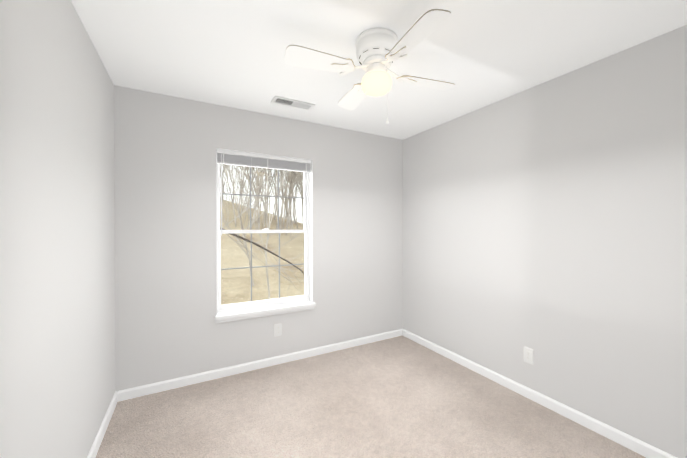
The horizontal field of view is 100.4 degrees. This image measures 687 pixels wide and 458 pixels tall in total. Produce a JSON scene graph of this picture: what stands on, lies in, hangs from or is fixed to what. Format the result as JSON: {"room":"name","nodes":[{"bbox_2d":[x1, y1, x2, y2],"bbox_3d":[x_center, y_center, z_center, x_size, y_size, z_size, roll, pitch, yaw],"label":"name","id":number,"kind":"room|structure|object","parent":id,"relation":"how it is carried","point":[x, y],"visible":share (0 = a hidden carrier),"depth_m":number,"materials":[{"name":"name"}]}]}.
{"room":"empty bedroom","nodes":[
{"label":"empty bedroom","id":0,"kind":"room"},
{"bbox_2d":[0,0,115,457],"bbox_3d":[-1.085,0.122,0.805,0.160,2.440,3.430,0,0,-29],"label":"wall","id":1,"kind":"structure","parent":0,"point":[57,287],"depth_m":1.20,"materials":[{"name":"grey paint"}]},
{"bbox_2d":[87,392,116,457],"bbox_3d":[-1.009,1.304,0.854,0.013,0.076,3.110,0,0,-29],"label":"baseboard","id":2,"kind":"structure","parent":1,"relation":"attached to","point":[100,436],"depth_m":1.84,"materials":[{"name":"white wood"}]},
{"bbox_2d":[114,85,402,392],"bbox_3d":[-0.550,0.109,2.962,2.853,2.440,0.160,0,0,-29],"label":"wall","id":3,"kind":"structure","parent":0,"point":[167,326],"depth_m":2.54,"materials":[{"name":"grey paint"}]},
{"bbox_2d":[117,329,401,401],"bbox_3d":[-0.508,1.291,2.894,2.827,0.076,0.013,0,0,-29],"label":"baseboard","id":4,"kind":"structure","parent":3,"relation":"attached to","point":[134,392],"depth_m":2.66,"materials":[{"name":"white wood"}]},
{"bbox_2d":[216,151,308,312],"bbox_3d":[-0.786,0.024,2.881,0.920,1.495,0.075,0,0,-29],"label":"window","id":5,"kind":"structure","parent":3,"relation":"in","point":[260,302],"depth_m":2.86,"materials":[{"name":"white plastic"}]},
{"bbox_2d":[217,149,310,235],"bbox_3d":[-0.745,-0.330,2.804,0.908,0.779,0.054,0,0,-29],"label":"window blind","id":6,"kind":"object","parent":5,"relation":"attached to","point":[237,158],"visible":0.96,"depth_m":2.75,"materials":[{"name":"white plastic"}]},
{"bbox_2d":[215,301,315,322],"bbox_3d":[-0.738,0.802,2.797,0.956,0.066,0.132,0,0,-29],"label":"window sill","id":7,"kind":"structure","parent":3,"relation":"attached to","point":[226,316],"depth_m":2.74,"materials":[{"name":"white wood"}]},
{"bbox_2d":[274,324,280,335],"bbox_3d":[-0.646,0.995,2.820,0.070,0.115,0.008,0,0,-29],"label":"outlet","id":8,"kind":"object","parent":3,"relation":"attached to","point":[277,329],"visible":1,"depth_m":2.82,"materials":[{"name":"white plastic"}]},
{"bbox_2d":[95,335,645,457],"bbox_3d":[0.236,1.388,1.537,3.173,0.100,3.430,0,0,-29],"label":"floor","id":9,"kind":"structure","parent":0,"point":[402,396],"depth_m":2.03,"materials":[{"name":"carpet"}]},
{"bbox_2d":[71,0,686,139],"bbox_3d":[0.236,-1.152,1.521,3.173,0.100,3.430,0,0,-29],"label":"ceiling","id":10,"kind":"structure","parent":0,"point":[479,54],"depth_m":1.73,"materials":[{"name":"white paint"}]},
{"bbox_2d":[271,95,314,110],"bbox_3d":[-0.443,-1.103,2.518,0.355,0.010,0.135,0,0,-29],"label":"ceiling vent","id":11,"kind":"object","parent":10,"relation":"in","point":[284,101],"visible":1,"depth_m":2.51,"materials":[{"name":"white metal"}]},
{"bbox_2d":[284,9,454,124],"bbox_3d":[0.200,-0.860,1.697,0.845,0.486,0.816,0,0,23],"label":"ceiling fan","id":12,"kind":"object","parent":10,"relation":"hanging from","point":[379,51],"visible":1,"depth_m":1.60,"materials":[{"name":"white plastic"}]},
{"bbox_2d":[403,25,686,457],"bbox_3d":[1.557,0.113,2.253,0.160,2.440,3.430,0,0,-29],"label":"wall","id":13,"kind":"structure","parent":0,"point":[546,221],"depth_m":2.00,"materials":[{"name":"grey paint"}]},
{"bbox_2d":[524,347,533,363],"bbox_3d":[1.461,0.998,2.260,0.008,0.115,0.070,0,0,-29],"label":"outlet","id":14,"kind":"object","parent":13,"relation":"attached to","point":[528,355],"visible":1,"depth_m":2.26,"materials":[{"name":"white plastic"}]},
{"bbox_2d":[402,329,676,457],"bbox_3d":[1.481,1.295,2.219,0.013,0.076,3.110,0,0,-29],"label":"baseboard","id":15,"kind":"structure","parent":13,"relation":"attached to","point":[644,449],"depth_m":2.08,"materials":[{"name":"white wood"}]},
{"label":"outside","id":16,"kind":"structure","parent":0,"visible":0},
{"bbox_2d":[220,200,303,304],"bbox_3d":[-10.838,-0.347,49.967,90.000,10.879,91.290,0,0,-29],"label":"ground","id":17,"kind":"structure","parent":16,"point":[235,249],"depth_m":14.45,"materials":[{"name":"beige plant"}]},
{"bbox_2d":[220,164,303,298],"bbox_3d":[-2.826,-5.249,21.334,19.974,16.834,28.612,0,0,-29],"label":"trees","id":18,"kind":"object","parent":17,"relation":"on","point":[297,175],"depth_m":17.71,"materials":[{"name":"brown plant"}]}
]}

